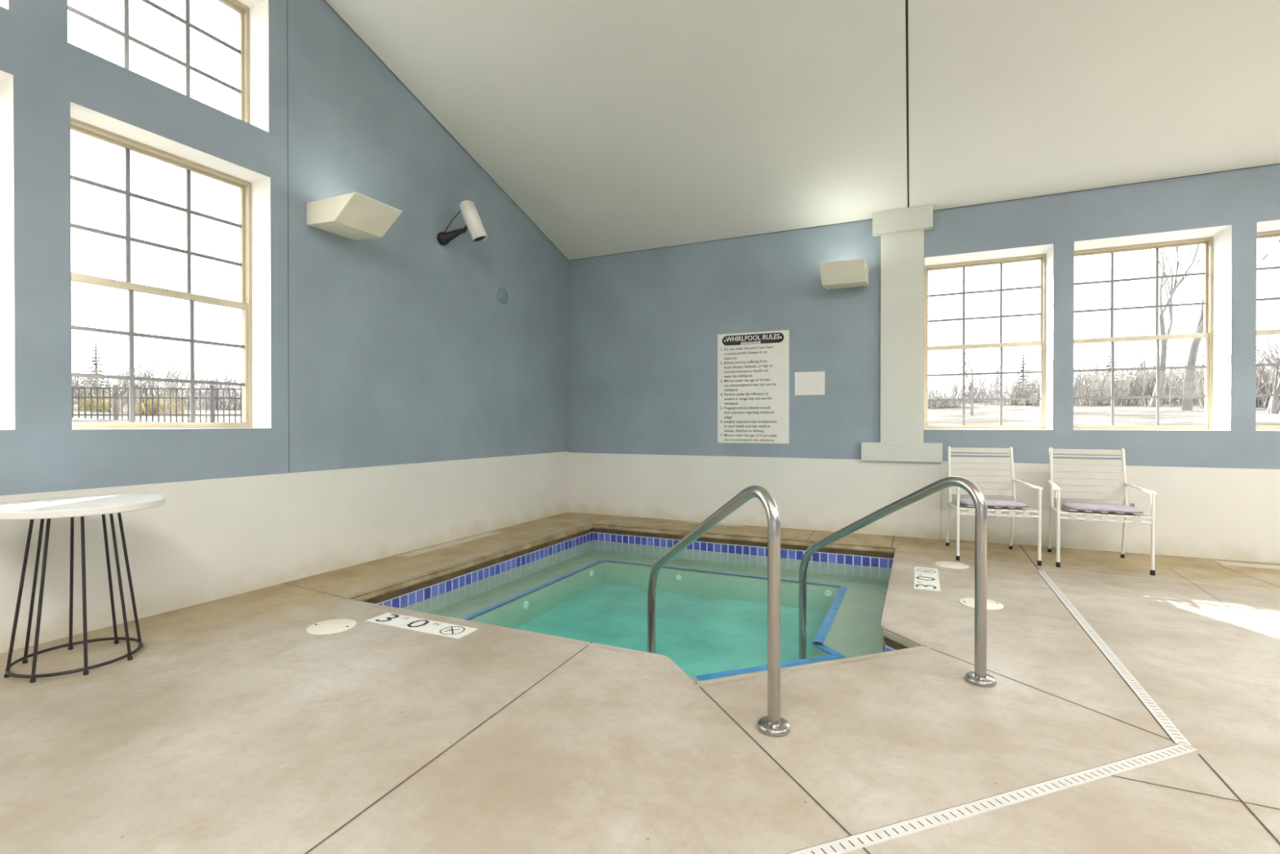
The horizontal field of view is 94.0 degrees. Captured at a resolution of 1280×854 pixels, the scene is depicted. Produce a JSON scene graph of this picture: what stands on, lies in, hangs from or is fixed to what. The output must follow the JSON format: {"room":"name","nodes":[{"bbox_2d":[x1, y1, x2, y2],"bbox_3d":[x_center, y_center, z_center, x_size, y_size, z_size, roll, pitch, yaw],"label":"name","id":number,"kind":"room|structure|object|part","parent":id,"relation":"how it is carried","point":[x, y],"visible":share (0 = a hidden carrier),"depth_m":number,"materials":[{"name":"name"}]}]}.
{"room":"indoor pool area","nodes":[
{"label":"indoor pool area","id":0,"kind":"room"},
{"bbox_2d":[0,0,568,495],"bbox_3d":[-4.337,-2.144,0.912,0.302,4.998,15.390,0,0,25],"label":"wall","id":1,"kind":"structure","parent":0,"point":[401,346],"depth_m":4.49,"materials":[{"name":"blue paint"}]},
{"bbox_2d":[67,0,249,123],"bbox_3d":[-3.087,-2.550,3.825,0.085,0.940,1.100,0,0,25],"label":"window","id":2,"kind":"structure","parent":1,"relation":"in","point":[243,11],"depth_m":4.10,"materials":[{"name":"beige wood"}]},
{"bbox_3d":[-3.088,-2.546,3.826,0.028,0.904,1.056,0,0,25],"label":"fixed sash","id":3,"kind":"part","parent":2,"relation":"part of","materials":[{"name":"clear glass"}]},
{"bbox_3d":[-3.087,-2.550,3.825,0.085,0.940,1.100,0,0,25],"label":"frame","id":4,"kind":"part","parent":2,"relation":"part of","materials":[{"name":"beige wood"}]},
{"bbox_2d":[70,117,252,429],"bbox_3d":[-3.083,-0.878,3.843,0.085,1.775,1.100,0,0,25],"label":"window","id":5,"kind":"structure","parent":1,"relation":"in","point":[245,304],"depth_m":3.97,"materials":[{"name":"beige wood"}]},
{"bbox_3d":[-3.098,-1.296,3.848,0.028,0.894,1.056,0,0,25],"label":"sash","id":6,"kind":"part","parent":5,"relation":"part of","materials":[{"name":"clear glass"}]},
{"bbox_3d":[-3.068,-0.447,3.838,0.028,0.885,1.056,0,0,25],"label":"sash","id":7,"kind":"part","parent":5,"relation":"part of","materials":[{"name":"beige wood"}]},
{"bbox_2d":[0,451,568,653],"bbox_3d":[-4.314,0.760,0.972,0.306,0.810,15.490,0,0,25],"label":"wainscoting","id":8,"kind":"structure","parent":1,"relation":"attached to","point":[210,540],"depth_m":4.09,"materials":[{"name":"white paint"}]},
{"bbox_2d":[306,191,402,240],"bbox_3d":[-2.175,-1.592,4.559,0.524,0.178,0.431,0,0,25],"label":"uplight","id":9,"kind":"object","parent":1,"relation":"attached to","point":[355,215],"visible":1,"depth_m":4.45,"materials":[{"name":"beige plastic"}]},
{"bbox_2d":[436,200,488,245],"bbox_3d":[-1.707,-1.965,5.748,0.467,0.434,0.159,0,0,-8],"label":"security camera","id":10,"kind":"object","parent":1,"relation":"attached to","point":[473,223],"visible":1,"depth_m":5.69,"materials":[{"name":"white plastic"}]},
{"bbox_2d":[497,288,507,303],"bbox_3d":[-1.508,-1.450,6.586,0.010,0.170,0.170,0,0,25],"label":"cover plate","id":11,"kind":"object","parent":1,"relation":"attached to","point":[502,293],"visible":1,"depth_m":6.58,"materials":[{"name":"blue plastic"}]},
{"bbox_2d":[0,511,1279,853],"bbox_3d":[1.760,1.160,-1.929,13.770,0.001,15.990,0,0,25],"label":"floor","id":12,"kind":"structure","parent":0,"point":[234,727],"depth_m":2.26,"materials":[{"name":"concrete"}]},
{"bbox_2d":[0,493,164,683],"bbox_3d":[-2.723,0.749,2.889,0.666,0.772,0.666,0,0,25],"label":"side table","id":13,"kind":"object","parent":12,"relation":"on","point":[71,507],"visible":1,"depth_m":2.82,"materials":[{"name":"white laminate"}]},
{"bbox_3d":[-2.847,0.761,2.741,0.013,0.727,0.099,0,0,40],"label":"rod","id":14,"kind":"part","parent":13,"relation":"part of","materials":[{"name":"black metal"}]},
{"bbox_3d":[-2.915,0.760,2.872,0.099,0.727,0.013,0,0,-5],"label":"rod","id":15,"kind":"part","parent":13,"relation":"part of","materials":[{"name":"black metal"}]},
{"bbox_3d":[-2.707,0.761,2.696,0.013,0.727,0.099,0,0,-5],"label":"rod","id":16,"kind":"part","parent":13,"relation":"part of","materials":[{"name":"black metal"}]},
{"bbox_3d":[-2.871,0.760,3.013,0.099,0.727,0.013,0,0,40],"label":"rod","id":17,"kind":"part","parent":13,"relation":"part of","materials":[{"name":"black metal"}]},
{"bbox_3d":[-2.575,0.761,2.764,0.099,0.727,0.013,0,0,40],"label":"rod","id":18,"kind":"part","parent":13,"relation":"part of","materials":[{"name":"black metal"}]},
{"bbox_3d":[-2.740,0.759,3.081,0.013,0.727,0.099,0,0,-5],"label":"rod","id":19,"kind":"part","parent":13,"relation":"part of","materials":[{"name":"black metal"}]},
{"bbox_3d":[-2.531,0.760,2.905,0.099,0.727,0.013,0,0,-5],"label":"rod","id":20,"kind":"part","parent":13,"relation":"part of","materials":[{"name":"black metal"}]},
{"bbox_3d":[-2.599,0.759,3.036,0.013,0.727,0.099,0,0,40],"label":"rod","id":21,"kind":"part","parent":13,"relation":"part of","materials":[{"name":"black metal"}]},
{"bbox_2d":[306,618,356,634],"bbox_3d":[-1.747,1.128,3.382,0.256,0.008,0.256,0,0,25],"label":"lid","id":22,"kind":"object","parent":12,"relation":"on","point":[335,625],"visible":1,"depth_m":3.36,"materials":[{"name":"beige plastic"}]},
{"bbox_2d":[364,612,478,638],"bbox_3d":[-1.252,1.130,3.407,0.693,0.004,0.165,0,0,25],"label":"depth marker","id":23,"kind":"object","parent":12,"relation":"on","point":[437,628],"visible":1,"depth_m":3.39,"materials":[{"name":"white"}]},
{"bbox_2d":[396,531,502,557],"bbox_3d":[-1.780,1.117,5.755,0.135,0.006,1.300,0,0,25],"label":"floor grate","id":24,"kind":"object","parent":12,"relation":"on","point":[491,533],"visible":1,"depth_m":5.65,"materials":[{"name":"plastic"}]},
{"bbox_2d":[337,522,936,688],"bbox_3d":[0.281,1.400,4.539,3.661,0.552,3.726,0,0,25],"label":"pool","id":25,"kind":"object","parent":12,"relation":"in","point":[589,583],"visible":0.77,"depth_m":5.37,"materials":[{"name":"liquid"}]},
{"bbox_2d":[647,485,790,737],"bbox_3d":[0.292,0.957,2.837,0.122,1.455,1.374,0,0,-20],"label":"grab rail","id":26,"kind":"object","parent":25,"relation":"attached to","point":[771,725],"visible":0.94,"depth_m":2.24,"materials":[{"name":"silver metal"}]},
{"bbox_2d":[798,475,996,687],"bbox_3d":[1.299,0.954,3.270,0.122,1.455,1.416,0,0,-20],"label":"grab rail","id":27,"kind":"object","parent":25,"relation":"attached to","point":[980,677],"visible":0.97,"depth_m":2.66,"materials":[{"name":"silver metal"}]},
{"bbox_2d":[686,520,743,526],"bbox_3d":[0.855,1.111,6.848,0.660,0.006,0.085,0,0,25],"label":"floor grate","id":28,"kind":"object","parent":12,"relation":"on","point":[734,525],"visible":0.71,"depth_m":6.79,"materials":[{"name":"plastic"}]},
{"bbox_2d":[914,566,940,591],"bbox_3d":[2.135,1.124,4.442,0.165,0.004,0.693,0,0,25],"label":"depth marker","id":29,"kind":"object","parent":12,"relation":"on","point":[925,578],"visible":1,"depth_m":4.40,"materials":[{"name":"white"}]},
{"bbox_2d":[934,560,969,568],"bbox_3d":[2.536,1.120,4.850,0.250,0.008,0.250,0,0,25],"label":"lid","id":30,"kind":"object","parent":12,"relation":"on","point":[953,565],"visible":1,"depth_m":4.82,"materials":[{"name":"beige plastic"}]},
{"bbox_2d":[958,597,1003,609],"bbox_3d":[2.178,1.126,3.813,0.250,0.008,0.250,0,0,25],"label":"lid","id":31,"kind":"object","parent":12,"relation":"on","point":[969,602],"visible":0.67,"depth_m":3.79,"materials":[{"name":"beige plastic"}]},
{"bbox_2d":[786,569,1197,853],"bbox_3d":[1.695,1.135,2.594,4.974,0.003,1.086,0,0,-43],"label":"drain","id":32,"kind":"object","parent":12,"relation":"on","point":[881,834],"visible":1,"depth_m":1.90,"materials":[{"name":"plastic"}]},
{"bbox_2d":[946,446,1043,565],"bbox_3d":[3.059,0.653,5.245,0.646,0.940,0.670,0,0,17],"label":"chair","id":33,"kind":"object","parent":12,"relation":"on","point":[978,473],"visible":0.84,"depth_m":5.44,"materials":[{"name":"white plastic"}]},
{"bbox_3d":[2.895,0.831,5.587,0.033,0.523,0.107,0,0,17],"label":"leg","id":34,"kind":"part","parent":33,"relation":"part of","materials":[{"name":"white metal"}]},
{"bbox_3d":[2.886,0.442,5.560,0.027,0.522,0.125,0,0,21],"label":"post","id":35,"kind":"part","parent":33,"relation":"part of","materials":[{"name":"white metal"}]},
{"bbox_3d":[2.680,0.796,5.028,0.025,0.595,0.024,0,0,17],"label":"leg","id":36,"kind":"part","parent":33,"relation":"part of","materials":[{"name":"white metal"}]},
{"bbox_2d":[955,497,1027,507],"bbox_3d":[3.051,0.660,5.200,0.498,0.057,0.478,0,0,17],"label":"seat cushion","id":37,"kind":"object","parent":33,"relation":"on","point":[966,501],"visible":0.82,"depth_m":5.01,"materials":[{"name":"purple fabric"}]},
{"bbox_3d":[3.048,0.708,5.208,0.618,0.061,0.580,0,0,17],"label":"seat frame","id":38,"kind":"part","parent":33,"relation":"part of","materials":[{"name":"white metal"}]},
{"bbox_3d":[3.387,0.832,5.436,0.033,0.523,0.107,0,0,17],"label":"leg","id":39,"kind":"part","parent":33,"relation":"part of","materials":[{"name":"white metal"}]},
{"bbox_3d":[3.381,0.443,5.408,0.027,0.522,0.125,0,0,14],"label":"post","id":40,"kind":"part","parent":33,"relation":"part of","materials":[{"name":"white metal"}]},
{"bbox_3d":[3.321,0.489,5.120,0.038,0.035,0.575,0,0,14],"label":"armrest","id":41,"kind":"part","parent":33,"relation":"part of","materials":[{"name":"white metal"}]},
{"bbox_3d":[3.250,0.797,4.853,0.025,0.595,0.024,0,0,17],"label":"leg","id":42,"kind":"part","parent":33,"relation":"part of","materials":[{"name":"white metal"}]},
{"bbox_2d":[1047,447,1157,575],"bbox_3d":[3.773,0.654,4.955,0.646,0.940,0.670,0,0,26],"label":"chair","id":43,"kind":"object","parent":12,"relation":"on","point":[1077,466],"visible":0.94,"depth_m":5.13,"materials":[{"name":"white plastic"}]},
{"bbox_3d":[3.665,0.833,5.318,0.033,0.523,0.107,0,0,26],"label":"leg","id":44,"kind":"part","parent":43,"relation":"part of","materials":[{"name":"white metal"}]},
{"bbox_3d":[3.651,0.444,5.293,0.027,0.522,0.125,0,0,30],"label":"post","id":45,"kind":"part","parent":43,"relation":"part of","materials":[{"name":"white metal"}]},
{"bbox_3d":[3.497,0.490,5.042,0.038,0.035,0.575,0,0,30],"label":"armrest","id":46,"kind":"part","parent":43,"relation":"part of","materials":[{"name":"white metal"}]},
{"bbox_3d":[3.365,0.797,4.800,0.025,0.595,0.024,0,0,26],"label":"leg","id":47,"kind":"part","parent":43,"relation":"part of","materials":[{"name":"white metal"}]},
{"bbox_3d":[3.756,0.710,4.919,0.618,0.061,0.580,0,0,26],"label":"seat frame","id":48,"kind":"part","parent":43,"relation":"part of","materials":[{"name":"white metal"}]},
{"bbox_2d":[1062,502,1143,513],"bbox_3d":[3.778,0.661,4.893,0.498,0.057,0.478,0,0,29],"label":"seat cushion","id":49,"kind":"object","parent":43,"relation":"on","point":[1069,505],"visible":1,"depth_m":4.75,"materials":[{"name":"purple fabric"}]},
{"bbox_3d":[4.126,0.834,5.092,0.033,0.523,0.107,0,0,26],"label":"leg","id":50,"kind":"part","parent":43,"relation":"part of","materials":[{"name":"white metal"}]},
{"bbox_3d":[4.116,0.445,5.065,0.027,0.522,0.125,0,0,23],"label":"post","id":51,"kind":"part","parent":43,"relation":"part of","materials":[{"name":"white metal"}]},
{"bbox_3d":[4.012,0.491,4.790,0.038,0.035,0.575,0,0,23],"label":"armrest","id":52,"kind":"part","parent":43,"relation":"part of","materials":[{"name":"white metal"}]},
{"bbox_3d":[3.900,0.799,4.537,0.025,0.595,0.024,0,0,26],"label":"leg","id":53,"kind":"part","parent":43,"relation":"part of","materials":[{"name":"white metal"}]},
{"bbox_2d":[1213,560,1279,569],"bbox_3d":[5.164,1.122,4.742,0.870,0.006,0.160,0,0,25],"label":"floor grate","id":54,"kind":"object","parent":12,"relation":"on","point":[1225,563],"visible":1,"depth_m":4.83,"materials":[{"name":"plastic"}]},
{"bbox_2d":[324,0,1279,260],"bbox_3d":[1.781,-3.354,-1.907,13.870,2.768,16.290,0,0,25],"label":"ceiling","id":55,"kind":"structure","parent":0,"point":[615,126],"depth_m":4.86,"materials":[{"name":"paint"}]},
{"bbox_2d":[568,164,1279,469],"bbox_3d":[5.119,-0.965,5.224,13.770,2.625,0.435,0,0,25],"label":"wall","id":56,"kind":"structure","parent":0,"point":[645,326],"depth_m":6.34,"materials":[{"name":"blue paint"}]},
{"bbox_2d":[717,329,789,443],"bbox_3d":[1.277,-0.446,6.780,0.823,1.260,0.011,0,0,25],"label":"sign","id":57,"kind":"object","parent":56,"relation":"attached to","point":[753,367],"visible":1,"depth_m":6.77,"materials":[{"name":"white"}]},
{"bbox_2d":[567,452,940,539],"bbox_3d":[1.122,0.735,7.079,4.354,0.795,0.485,0,0,25],"label":"wainscoting","id":58,"kind":"structure","parent":56,"relation":"attached to","point":[818,494],"depth_m":6.70,"materials":[{"name":"white paint"}]},
{"bbox_2d":[795,371,825,395],"bbox_3d":[1.852,-0.474,6.511,0.319,0.254,0.011,0,0,25],"label":"sign","id":59,"kind":"object","parent":56,"relation":"attached to","point":[811,383],"visible":1,"depth_m":6.51,"materials":[{"name":"white plastic"}]},
{"bbox_2d":[818,257,868,289],"bbox_3d":[2.092,-1.552,6.110,0.431,0.178,0.524,0,0,25],"label":"uplight","id":60,"kind":"object","parent":56,"relation":"attached to","point":[854,273],"visible":1,"depth_m":5.99,"materials":[{"name":"beige plastic"}]},
{"bbox_2d":[861,204,942,462],"bbox_3d":[2.665,-0.927,6.088,0.753,2.554,0.125,0,0,25],"label":"trim","id":61,"kind":"structure","parent":56,"relation":"attached to","point":[901,231],"depth_m":6.06,"materials":[{"name":"paint"}]},
{"bbox_2d":[924,253,1046,429],"bbox_3d":[3.534,-0.845,6.159,1.087,1.735,0.085,0,0,25],"label":"window","id":62,"kind":"structure","parent":56,"relation":"in","point":[1042,257],"depth_m":6.10,"materials":[{"name":"beige wood"}]},
{"bbox_3d":[3.541,-1.253,6.172,1.043,0.874,0.028,0,0,25],"label":"sash","id":63,"kind":"part","parent":62,"relation":"part of","materials":[{"name":"clear glass"}]},
{"bbox_3d":[3.527,-0.424,6.146,1.043,0.865,0.028,0,0,25],"label":"sash","id":64,"kind":"part","parent":62,"relation":"part of","materials":[{"name":"glass"}]},
{"bbox_2d":[940,461,1279,563],"bbox_3d":[7.089,0.750,4.300,8.810,0.795,0.453,0,0,25],"label":"wainscoting","id":65,"kind":"structure","parent":56,"relation":"attached to","point":[1227,513],"depth_m":5.20,"materials":[{"name":"white paint"}]},
{"bbox_2d":[1073,236,1213,430],"bbox_3d":[4.666,-0.842,5.628,1.096,1.735,0.085,0,0,25],"label":"window","id":66,"kind":"structure","parent":56,"relation":"in","point":[1207,334],"depth_m":5.54,"materials":[{"name":"beige wood"}]},
{"bbox_3d":[4.673,-1.251,5.641,1.052,0.874,0.028,0,0,25],"label":"sash","id":67,"kind":"part","parent":66,"relation":"part of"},
{"bbox_3d":[4.659,-0.421,5.615,1.052,0.865,0.028,0,0,25],"label":"sash","id":68,"kind":"part","parent":66,"relation":"part of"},
{"bbox_2d":[1255,230,1279,430],"bbox_3d":[5.801,-0.839,5.096,1.096,1.735,0.085,0,0,25],"label":"window","id":69,"kind":"structure","parent":56,"relation":"in","point":[1273,233],"depth_m":5.22,"materials":[{"name":"beige wood"}]},
{"bbox_3d":[5.794,-0.418,5.083,1.052,0.865,0.028,0,0,25],"label":"sash","id":70,"kind":"part","parent":69,"relation":"part of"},
{"bbox_3d":[5.809,-1.248,5.109,1.052,0.874,0.028,0,0,25],"label":"sash","id":71,"kind":"part","parent":69,"relation":"part of","materials":[{"name":"beige wood"}]},
{"label":"outside","id":72,"kind":"structure","parent":0,"visible":0},
{"bbox_2d":[71,394,1279,425],"bbox_3d":[8.441,-1.014,2.217,273.400,6.305,271.190,0,0,25],"label":"ground","id":73,"kind":"structure","parent":72,"point":[1012,415],"depth_m":17.25,"materials":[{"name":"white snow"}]},
{"bbox_2d":[81,338,107,396],"bbox_3d":[-22.904,-2.377,25.088,1.249,2.640,1.152,0,0,-40],"label":"conifer","id":74,"kind":"object","parent":73,"relation":"on","point":[95,344],"visible":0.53,"depth_m":25.09,"materials":[{"name":"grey plant"}]},
{"bbox_2d":[73,390,127,413],"bbox_3d":[-15.308,-0.692,17.139,2.279,0.707,1.797,0,0,-44],"label":"brush","id":75,"kind":"object","parent":73,"relation":"on","point":[82,401],"visible":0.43,"depth_m":16.83,"materials":[{"name":"yellow plant"}]},
{"bbox_2d":[71,364,149,404],"bbox_3d":[-20.001,-1.575,20.952,5.272,1.643,4.788,0,0,30],"label":"brush","id":76,"kind":"object","parent":73,"relation":"on","point":[77,384],"visible":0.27,"depth_m":21.04,"materials":[{"name":"grey plant"}]},
{"bbox_2d":[101,345,171,381],"bbox_3d":[-20.446,-2.323,24.277,2.433,2.809,1.796,0,0,0],"label":"bare tree","id":77,"kind":"object","parent":73,"relation":"on","point":[154,365],"visible":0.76,"depth_m":24.43,"materials":[{"name":"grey plant"}]},
{"bbox_2d":[101,391,199,413],"bbox_3d":[-13.703,-0.677,17.028,2.569,0.797,2.026,0,0,25],"label":"brush","id":78,"kind":"object","parent":73,"relation":"on","point":[149,402],"visible":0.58,"depth_m":16.96,"materials":[{"name":"plant"}]},
{"bbox_2d":[71,347,236,405],"bbox_3d":[-18.832,-1.777,23.188,6.444,2.008,5.852,0,0,-10],"label":"brush","id":79,"kind":"object","parent":73,"relation":"on","point":[167,384],"visible":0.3,"depth_m":22.76,"materials":[{"name":"plant"}]},
{"bbox_2d":[71,384,241,422],"bbox_3d":[-11.417,-0.374,14.063,5.079,1.223,0.072,0,0,-9],"label":"metal fence","id":80,"kind":"object","parent":73,"relation":"on","point":[116,388],"visible":0.4,"depth_m":14.05,"materials":[{"name":"metal"}]},
{"bbox_3d":[-12.231,-0.373,13.930,0.072,1.223,0.072,0,0,-9],"label":"fence post","id":81,"kind":"part","parent":80,"relation":"part of","materials":[{"name":"metal"}]},
{"bbox_3d":[-10.216,-0.375,14.261,0.072,1.223,0.072,0,0,-9],"label":"fence post","id":82,"kind":"part","parent":80,"relation":"part of","materials":[{"name":"metal"}]},
{"bbox_2d":[161,365,241,409],"bbox_3d":[-15.018,-1.493,22.287,5.054,1.734,5.565,0,0,40],"label":"brush","id":83,"kind":"object","parent":73,"relation":"on","point":[226,379],"visible":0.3,"depth_m":21.62,"materials":[{"name":"grey plant"}]},
{"bbox_2d":[928,381,986,407],"bbox_3d":[13.762,-1.541,27.670,4.100,1.278,3.724,0,0,30],"label":"brush","id":84,"kind":"object","parent":73,"relation":"on","point":[935,394],"visible":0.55,"depth_m":27.28,"materials":[{"name":"grey plant"}]},
{"bbox_2d":[941,352,978,395],"bbox_3d":[21.765,-3.526,40.537,3.244,3.745,2.394,0,0,17],"label":"bare tree","id":85,"kind":"object","parent":73,"relation":"on","point":[949,372],"visible":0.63,"depth_m":40.70,"materials":[{"name":"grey plant"}]},
{"bbox_2d":[930,298,996,415],"bbox_3d":[10.486,-2.368,19.825,2.666,4.284,2.226,0,0,-39],"label":"bare tree","id":86,"kind":"object","parent":73,"relation":"on","point":[971,384],"visible":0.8,"depth_m":19.50,"materials":[{"name":"grey plant"}]},
{"bbox_2d":[945,334,1019,395],"bbox_3d":[22.366,-3.714,38.645,4.862,4.443,2.762,0,0,25],"label":"bare tree","id":87,"kind":"object","parent":73,"relation":"on","point":[979,377],"visible":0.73,"depth_m":38.35,"materials":[{"name":"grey plant"}]},
{"bbox_2d":[945,373,1030,403],"bbox_3d":[18.373,-2.027,32.018,5.272,1.643,4.788,0,0,-22],"label":"brush","id":88,"kind":"object","parent":73,"relation":"on","point":[982,392],"visible":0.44,"depth_m":31.69,"materials":[{"name":"grey plant"}]},
{"bbox_2d":[991,361,1007,398],"bbox_3d":[23.673,-2.984,39.406,1.152,2.640,1.249,0,0,10],"label":"conifer","id":89,"kind":"object","parent":73,"relation":"on","point":[997,366],"visible":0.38,"depth_m":39.41,"materials":[{"name":"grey plant"}]},
{"bbox_2d":[1015,347,1031,393],"bbox_3d":[22.672,-3.031,35.290,1.562,3.300,1.440,0,0,-23],"label":"conifer","id":90,"kind":"object","parent":73,"relation":"on","point":[1023,352],"visible":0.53,"depth_m":35.30,"materials":[{"name":"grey plant"}]},
{"bbox_2d":[1025,349,1039,384],"bbox_3d":[25.857,-3.573,38.118,3.407,3.933,2.514,0,0,17],"label":"bare tree","id":91,"kind":"object","parent":73,"relation":"on","point":[1037,349],"visible":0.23,"depth_m":37.99,"materials":[{"name":"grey plant"}]},
{"bbox_2d":[978,371,1088,404],"bbox_3d":[18.088,-1.802,27.623,4.522,1.552,4.979,0,0,17],"label":"brush","id":92,"kind":"object","parent":73,"relation":"on","point":[1034,389],"visible":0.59,"depth_m":27.35,"materials":[{"name":"grey plant"}]},
{"bbox_2d":[993,364,1128,401],"bbox_3d":[22.383,-2.213,30.860,5.852,2.008,6.444,0,0,-35],"label":"brush","id":93,"kind":"object","parent":73,"relation":"on","point":[1082,374],"visible":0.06,"depth_m":29.88,"materials":[{"name":"grey plant"}]},
{"bbox_2d":[1073,343,1111,389],"bbox_3d":[24.183,-3.094,32.383,2.274,3.558,3.082,0,0,32],"label":"bare tree","id":94,"kind":"object","parent":73,"relation":"on","point":[1078,367],"visible":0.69,"depth_m":32.47,"materials":[{"name":"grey plant"}]},
{"bbox_2d":[1073,330,1127,377],"bbox_3d":[26.823,-3.668,35.062,2.753,4.307,3.731,0,0,-42],"label":"bare tree","id":95,"kind":"object","parent":73,"relation":"on","point":[1093,331],"visible":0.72,"depth_m":34.91,"materials":[{"name":"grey plant"}]},
{"bbox_2d":[1023,361,1181,406],"bbox_3d":[19.735,-1.810,25.320,5.858,1.826,5.320,0,0,4],"label":"brush","id":96,"kind":"object","parent":73,"relation":"on","point":[1119,390],"visible":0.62,"depth_m":24.66,"materials":[{"name":"grey plant"}]},
{"bbox_2d":[1102,346,1119,385],"bbox_3d":[24.819,-2.915,31.383,1.484,3.135,1.368,0,0,42],"label":"conifer","id":97,"kind":"object","parent":73,"relation":"on","point":[1107,371],"visible":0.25,"depth_m":31.38,"materials":[{"name":"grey plant"}]},
{"bbox_2d":[1115,334,1155,375],"bbox_3d":[24.093,-2.918,28.919,2.920,3.371,2.154,0,0,-27],"label":"bare tree","id":98,"kind":"object","parent":73,"relation":"on","point":[1142,350],"visible":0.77,"depth_m":28.63,"materials":[{"name":"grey plant"}]},
{"bbox_2d":[1073,354,1204,401],"bbox_3d":[23.824,-2.304,28.315,6.916,2.373,7.615,0,0,42],"label":"brush","id":99,"kind":"object","parent":73,"relation":"on","point":[1138,365],"visible":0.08,"depth_m":28.16,"materials":[{"name":"grey plant"}]},
{"bbox_2d":[1134,244,1204,407],"bbox_3d":[20.458,-7.405,21.878,5.952,13.596,8.327,0,0,-24],"label":"bare tree","id":100,"kind":"object","parent":73,"relation":"on","point":[1162,324],"visible":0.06,"depth_m":21.67,"materials":[{"name":"grey plant"}]},
{"bbox_2d":[1099,359,1265,404],"bbox_3d":[22.198,-1.870,24.211,6.737,2.099,6.118,0,0,30],"label":"brush","id":101,"kind":"object","parent":73,"relation":"on","point":[1166,392],"visible":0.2,"depth_m":24.26,"materials":[{"name":"grey plant"}]},
{"bbox_2d":[1127,341,1279,404],"bbox_3d":[25.366,-2.090,22.521,8.787,2.738,7.980,0,0,-23],"label":"brush","id":102,"kind":"object","parent":73,"relation":"on","point":[1263,362],"visible":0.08,"depth_m":22.66,"materials":[{"name":"grey plant"}]},
{"bbox_2d":[1137,346,1279,408],"bbox_3d":[21.556,-1.762,20.612,7.908,2.465,7.182,0,0,29],"label":"brush","id":103,"kind":"object","parent":73,"relation":"on","point":[1260,389],"visible":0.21,"depth_m":20.92,"materials":[{"name":"grey plant"}]},
{"bbox_2d":[1165,349,1270,401],"bbox_3d":[25.755,-2.208,26.378,6.650,2.282,7.322,0,0,-9],"label":"brush","id":104,"kind":"object","parent":73,"relation":"on","point":[1175,349],"visible":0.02,"depth_m":25.53,"materials":[{"name":"grey plant"}]},
{"bbox_2d":[1181,239,1279,410],"bbox_3d":[18.080,-6.525,16.581,6.811,12.312,10.054,0,0,-30],"label":"bare tree","id":105,"kind":"object","parent":73,"relation":"on","point":[1187,402],"visible":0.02,"depth_m":18.91,"materials":[{"name":"grey plant"}]},
{"bbox_2d":[1186,318,1279,361],"bbox_3d":[27.948,-3.385,28.131,2.633,4.120,3.569,0,0,-11],"label":"bare tree","id":106,"kind":"object","parent":73,"relation":"on","point":[1259,318],"visible":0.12,"depth_m":27.70,"materials":[{"name":"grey plant"}]},
{"bbox_2d":[1256,275,1279,413],"bbox_3d":[17.868,-2.413,16.369,3.160,4.359,4.227,0,0,6],"label":"bare tree","id":107,"kind":"object","parent":73,"relation":"on","point":[1273,407],"visible":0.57,"depth_m":16.43,"materials":[{"name":"grey plant"}]},
{"bbox_2d":[1256,299,1279,357],"bbox_3d":[30.038,-3.676,27.224,3.112,4.869,4.218,0,0,20],"label":"bare tree","id":108,"kind":"object","parent":73,"relation":"on","point":[1276,300],"visible":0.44,"depth_m":28.01,"materials":[{"name":"grey plant"}]},
{"bbox_2d":[1262,311,1279,369],"bbox_3d":[26.804,-3.005,24.443,3.569,4.120,2.633,0,0,4],"label":"bare tree","id":109,"kind":"object","parent":73,"relation":"on","point":[1278,311],"visible":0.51,"depth_m":24.36,"materials":[{"name":"grey plant"}]}
]}

